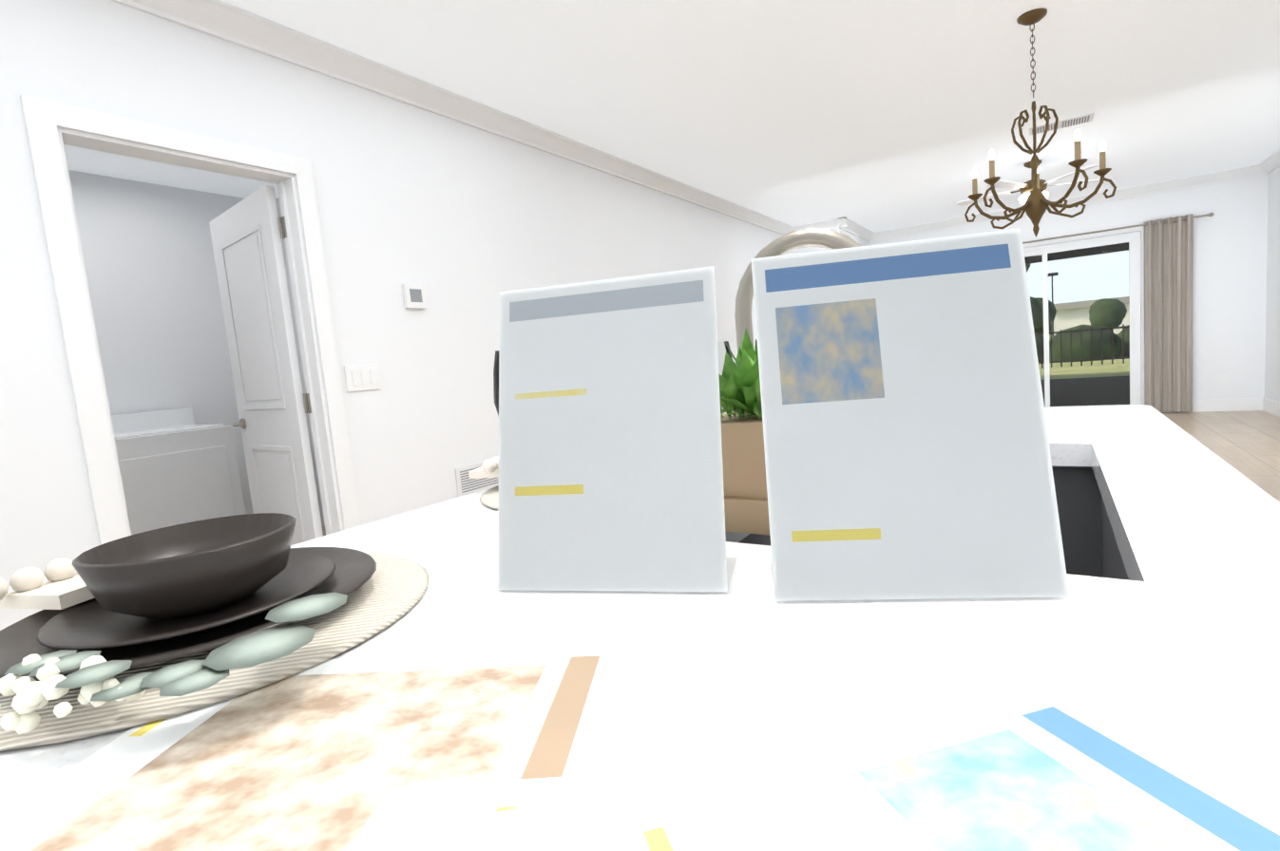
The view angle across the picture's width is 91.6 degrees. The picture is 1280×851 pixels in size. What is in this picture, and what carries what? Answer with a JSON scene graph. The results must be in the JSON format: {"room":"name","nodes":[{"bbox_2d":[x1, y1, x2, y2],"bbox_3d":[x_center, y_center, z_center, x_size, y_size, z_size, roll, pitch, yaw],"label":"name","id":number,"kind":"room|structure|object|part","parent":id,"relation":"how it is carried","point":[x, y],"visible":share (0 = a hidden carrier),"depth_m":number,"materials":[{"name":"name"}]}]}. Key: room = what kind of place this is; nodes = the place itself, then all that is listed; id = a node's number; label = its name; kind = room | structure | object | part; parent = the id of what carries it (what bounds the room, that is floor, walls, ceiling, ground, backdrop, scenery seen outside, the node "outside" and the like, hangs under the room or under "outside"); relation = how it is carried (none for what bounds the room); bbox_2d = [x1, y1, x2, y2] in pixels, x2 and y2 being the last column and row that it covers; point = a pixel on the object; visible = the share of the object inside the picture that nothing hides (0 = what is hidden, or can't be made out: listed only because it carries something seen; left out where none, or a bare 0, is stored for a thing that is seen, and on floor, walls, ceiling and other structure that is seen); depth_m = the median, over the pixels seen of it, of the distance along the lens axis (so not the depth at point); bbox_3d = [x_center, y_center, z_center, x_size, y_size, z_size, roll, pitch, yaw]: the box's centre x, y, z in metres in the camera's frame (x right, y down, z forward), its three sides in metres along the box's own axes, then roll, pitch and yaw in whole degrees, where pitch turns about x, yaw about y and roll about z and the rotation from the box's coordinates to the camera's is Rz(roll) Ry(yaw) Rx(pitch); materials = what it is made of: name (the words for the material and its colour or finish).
{"room":"kitchen","nodes":[
{"label":"kitchen","id":0,"kind":"room"},
{"bbox_2d":[0,0,790,630],"bbox_3d":[-1.122,-0.442,3.319,0.120,2.600,11.530,-1,7,33],"label":"wall","id":1,"kind":"structure","parent":0,"point":[464,224],"depth_m":3.14,"materials":[{"name":"white paint"}]},
{"bbox_2d":[19,94,360,545],"bbox_3d":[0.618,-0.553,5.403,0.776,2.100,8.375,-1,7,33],"label":"door frame","id":2,"kind":"structure","parent":1,"relation":"attached to","point":[52,128],"depth_m":2.22,"materials":[{"name":"white wood"}]},
{"bbox_2d":[209,185,323,545],"bbox_3d":[-1.812,-0.062,3.059,0.831,2.000,0.141,0,8,40],"label":"door leaf","id":3,"kind":"structure","parent":1,"relation":"in","point":[250,267],"depth_m":2.96,"materials":[{"name":"white wood"}]},
{"bbox_3d":[-1.505,-0.101,2.818,0.049,1.650,0.014,-1,7,33],"label":"hinges on the door trim","id":4,"kind":"part","parent":3,"relation":"part of","materials":[{"name":"white wood"}]},
{"bbox_2d":[319,509,324,526],"bbox_3d":[-1.745,0.732,4.514,2.270,0.135,0.014,-1,7,33],"label":"baseboard","id":5,"kind":"structure","parent":1,"relation":"attached to","point":[320,510],"depth_m":5.06,"materials":[{"name":"white"}]},
{"bbox_2d":[343,363,381,392],"bbox_3d":[-1.300,-0.225,2.921,0.010,0.120,0.170,-1,7,33],"label":"light switch","id":6,"kind":"object","parent":1,"relation":"attached to","point":[362,377],"visible":1,"depth_m":2.91,"materials":[{"name":"white plastic"}]},
{"bbox_2d":[401,284,427,308],"bbox_3d":[-1.144,-0.656,3.160,0.022,0.120,0.120,-1,7,33],"label":"thermostat","id":7,"kind":"object","parent":1,"relation":"attached to","point":[414,296],"visible":1,"depth_m":3.15,"materials":[{"name":"white plastic"}]},
{"bbox_2d":[110,0,794,235],"bbox_3d":[-1.141,-1.683,3.135,0.088,0.100,11.290,-1,7,33],"label":"crown molding","id":8,"kind":"structure","parent":1,"relation":"attached to","point":[224,21],"depth_m":3.06,"materials":[{"name":"white wood"}]},
{"bbox_2d":[454,461,498,497],"bbox_3d":[-0.898,0.290,3.518,0.012,0.160,0.350,-1,7,33],"label":"air vent","id":9,"kind":"object","parent":1,"relation":"in","point":[466,485],"visible":0.46,"depth_m":3.44,"materials":[{"name":"white metal"}]},
{"bbox_2d":[63,0,1279,232],"bbox_3d":[0.159,-1.898,3.159,7.320,0.100,13.040,-1,7,33],"label":"ceiling","id":10,"kind":"structure","parent":0,"point":[873,116],"depth_m":3.67,"materials":[{"name":"white paint"}]},
{"bbox_2d":[955,159,1111,206],"bbox_3d":[3.589,-2.214,5.730,1.244,0.380,1.236,-1,7,33],"label":"ceiling fan","id":11,"kind":"object","parent":10,"relation":"hanging from","point":[1025,188],"visible":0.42,"depth_m":5.62,"materials":[{"name":"white metal"}]},
{"bbox_2d":[964,7,1116,237],"bbox_3d":[1.954,-1.464,3.079,0.655,1.050,0.626,-1,7,33],"label":"chandelier","id":12,"kind":"object","parent":10,"relation":"hanging from","point":[1035,206],"visible":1,"depth_m":3.02,"materials":[{"name":"brown metal"}]},
{"bbox_2d":[1029,112,1094,135],"bbox_3d":[3.147,-2.252,4.655,0.400,0.009,0.200,-1,7,33],"label":"ceiling vent","id":13,"kind":"object","parent":10,"relation":"in","point":[1076,121],"visible":0.83,"depth_m":4.63,"materials":[{"name":"white metal"}]},
{"bbox_2d":[321,410,1279,536],"bbox_3d":[0.389,0.778,3.434,7.320,0.100,13.040,-1,7,33],"label":"floor","id":14,"kind":"structure","parent":0,"point":[1246,444],"depth_m":5.40,"materials":[{"name":"wood"}]},
{"bbox_2d":[110,408,246,535],"bbox_3d":[-3.065,0.442,3.948,0.696,1.050,0.690,-1,7,33],"label":"washer","id":15,"kind":"object","parent":14,"relation":"on","point":[178,467],"visible":0.38,"depth_m":3.79,"materials":[{"name":"white metal"}]},
{"bbox_2d":[729,452,1279,589],"bbox_3d":[0.262,0.563,0.828,0.860,0.878,1.947,-1,7,33],"label":"kitchen island","id":16,"kind":"object","parent":14,"relation":"on","point":[1192,520],"depth_m":0.63,"materials":[{"name":"white stone"}]},
{"bbox_2d":[0,404,1279,815],"bbox_3d":[0.170,0.112,0.800,0.970,0.037,2.010,-1,7,33],"label":"island countertop","id":17,"kind":"structure","parent":16,"relation":"on","point":[1190,670],"depth_m":0.38,"materials":[{"name":"white stone"}]},
{"bbox_2d":[0,513,429,751],"bbox_3d":[-0.358,0.129,0.516,0.426,0.076,0.360,-1,7,33],"label":"place setting","id":18,"kind":"object","parent":17,"relation":"on","point":[135,630],"visible":1,"depth_m":0.46,"materials":[{"name":"grey"}]},
{"bbox_2d":[468,457,498,509],"bbox_3d":[-0.059,0.057,0.972,0.426,0.076,0.360,-1,7,33],"label":"place setting","id":19,"kind":"object","parent":17,"relation":"on","point":[488,468],"depth_m":0.96,"materials":[{"name":"white ceramic"}]},
{"bbox_2d":[493,350,499,415],"bbox_3d":[-0.126,0.016,0.744,0.086,0.215,0.086,-1,7,33],"label":"wine glass","id":20,"kind":"object","parent":17,"relation":"on","point":[496,380],"visible":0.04,"depth_m":0.74,"materials":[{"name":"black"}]},
{"bbox_2d":[496,266,736,592],"bbox_3d":[-0.028,0.003,0.544,0.200,0.263,0.087,-3,6,14],"label":"sign","id":21,"kind":"object","parent":17,"relation":"on","point":[610,466],"visible":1,"depth_m":0.53,"materials":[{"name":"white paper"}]},
{"bbox_2d":[0,647,1279,850],"bbox_3d":[-0.031,0.166,0.247,0.648,0.002,0.391,-1,7,33],"label":"brochures","id":22,"kind":"object","parent":17,"relation":"on","point":[485,752],"visible":0.89,"depth_m":0.28,"materials":[{"name":"paper"}]},
{"bbox_2d":[718,341,732,370],"bbox_3d":[0.158,-0.066,1.305,0.086,0.215,0.086,-1,7,33],"label":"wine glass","id":23,"kind":"object","parent":17,"relation":"on","point":[727,349],"visible":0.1,"depth_m":1.31,"materials":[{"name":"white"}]},
{"bbox_2d":[718,328,770,535],"bbox_3d":[0.137,-0.003,0.705,0.182,0.216,0.166,-1,7,33],"label":"potted plant","id":24,"kind":"object","parent":17,"relation":"on","point":[746,506],"visible":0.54,"depth_m":0.66,"materials":[{"name":"green plant"}]},
{"bbox_2d":[751,229,1070,602],"bbox_3d":[0.195,-0.009,0.476,0.200,0.263,0.087,-4,6,10],"label":"sign","id":25,"kind":"object","parent":17,"relation":"on","point":[907,449],"visible":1,"depth_m":0.47,"materials":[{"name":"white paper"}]},
{"bbox_2d":[790,247,827,254],"bbox_3d":[2.235,-1.198,7.880,0.480,2.600,0.120,-1,7,33],"label":"wall","id":26,"kind":"structure","parent":0,"point":[808,249],"depth_m":7.75,"materials":[{"name":"white paint"}]},
{"bbox_2d":[794,218,836,230],"bbox_3d":[2.152,-2.425,7.614,0.510,0.100,0.088,-1,7,33],"label":"crown molding","id":27,"kind":"structure","parent":26,"relation":"attached to","point":[831,224],"depth_m":7.56,"materials":[{"name":"white wood"}]},
{"bbox_2d":[831,228,870,246],"bbox_3d":[2.866,-1.293,8.277,0.120,2.600,1.490,-1,7,33],"label":"wall","id":28,"kind":"structure","parent":0,"point":[861,241],"depth_m":8.09,"materials":[{"name":"white paint"}]},
{"bbox_2d":[836,216,874,242],"bbox_3d":[2.798,-2.522,8.019,0.088,0.100,1.488,-1,7,33],"label":"crown molding","id":29,"kind":"structure","parent":28,"relation":"attached to","point":[844,223],"depth_m":7.91,"materials":[{"name":"white wood"}]},
{"bbox_2d":[870,174,1265,405],"bbox_3d":[5.002,-1.433,7.852,4.160,2.600,0.120,-1,7,33],"label":"wall","id":30,"kind":"structure","parent":0,"point":[1229,257],"depth_m":6.89,"materials":[{"name":"white paint"}]},
{"bbox_2d":[874,164,1258,241],"bbox_3d":[4.847,-2.658,7.633,3.940,0.100,0.088,-1,7,33],"label":"crown molding","id":31,"kind":"structure","parent":30,"relation":"attached to","point":[1252,170],"depth_m":7.18,"materials":[{"name":"white wood"}]},
{"bbox_2d":[1023,230,1141,407],"bbox_3d":[5.078,-1.189,7.833,1.916,2.108,0.072,-1,7,33],"label":"door","id":32,"kind":"structure","parent":30,"relation":"in","point":[1133,238],"depth_m":7.41,"materials":[{"name":"white"}]},
{"bbox_2d":[1022,212,1214,412],"bbox_3d":[5.035,-1.225,7.715,3.084,2.180,0.122,-1,7,33],"label":"curtains","id":33,"kind":"object","parent":30,"relation":"hanging from","point":[1168,309],"visible":0.54,"depth_m":7.06,"materials":[{"name":"beige fabric"}]},
{"bbox_2d":[1162,398,1261,412],"bbox_3d":[6.381,-0.226,7.059,0.960,0.135,0.014,-1,7,33],"label":"baseboard","id":34,"kind":"structure","parent":30,"relation":"attached to","point":[1244,404],"depth_m":6.94,"materials":[{"name":"white wood"}]},
{"bbox_2d":[1261,166,1279,402],"bbox_3d":[3.281,-0.615,1.319,0.120,2.600,13.040,-1,7,33],"label":"wall","id":35,"kind":"structure","parent":0,"point":[1270,334],"depth_m":6.48,"materials":[{"name":"white paint"}]},
{"bbox_2d":[1258,149,1279,175],"bbox_3d":[3.088,-1.852,1.249,0.088,0.100,12.800,-1,7,33],"label":"crown molding","id":36,"kind":"structure","parent":35,"relation":"attached to","point":[1270,163],"depth_m":6.33,"materials":[{"name":"white wood"}]},
{"bbox_2d":[1261,398,1279,417],"bbox_3d":[4.807,0.250,3.736,0.014,0.135,7.360,-1,7,33],"label":"baseboard","id":37,"kind":"structure","parent":35,"relation":"attached to","point":[1271,407],"depth_m":6.54,"materials":[{"name":"white wood"}]},
{"label":"outside","id":38,"kind":"structure","parent":0,"visible":0},
{"bbox_2d":[1024,242,1129,406],"bbox_3d":[38.712,-12.002,62.116,125.446,10.074,129.280,-1,7,33],"label":"garden","id":39,"kind":"object","parent":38,"point":[1094,314],"depth_m":17.57,"materials":[{"name":"green plant"}]}
]}

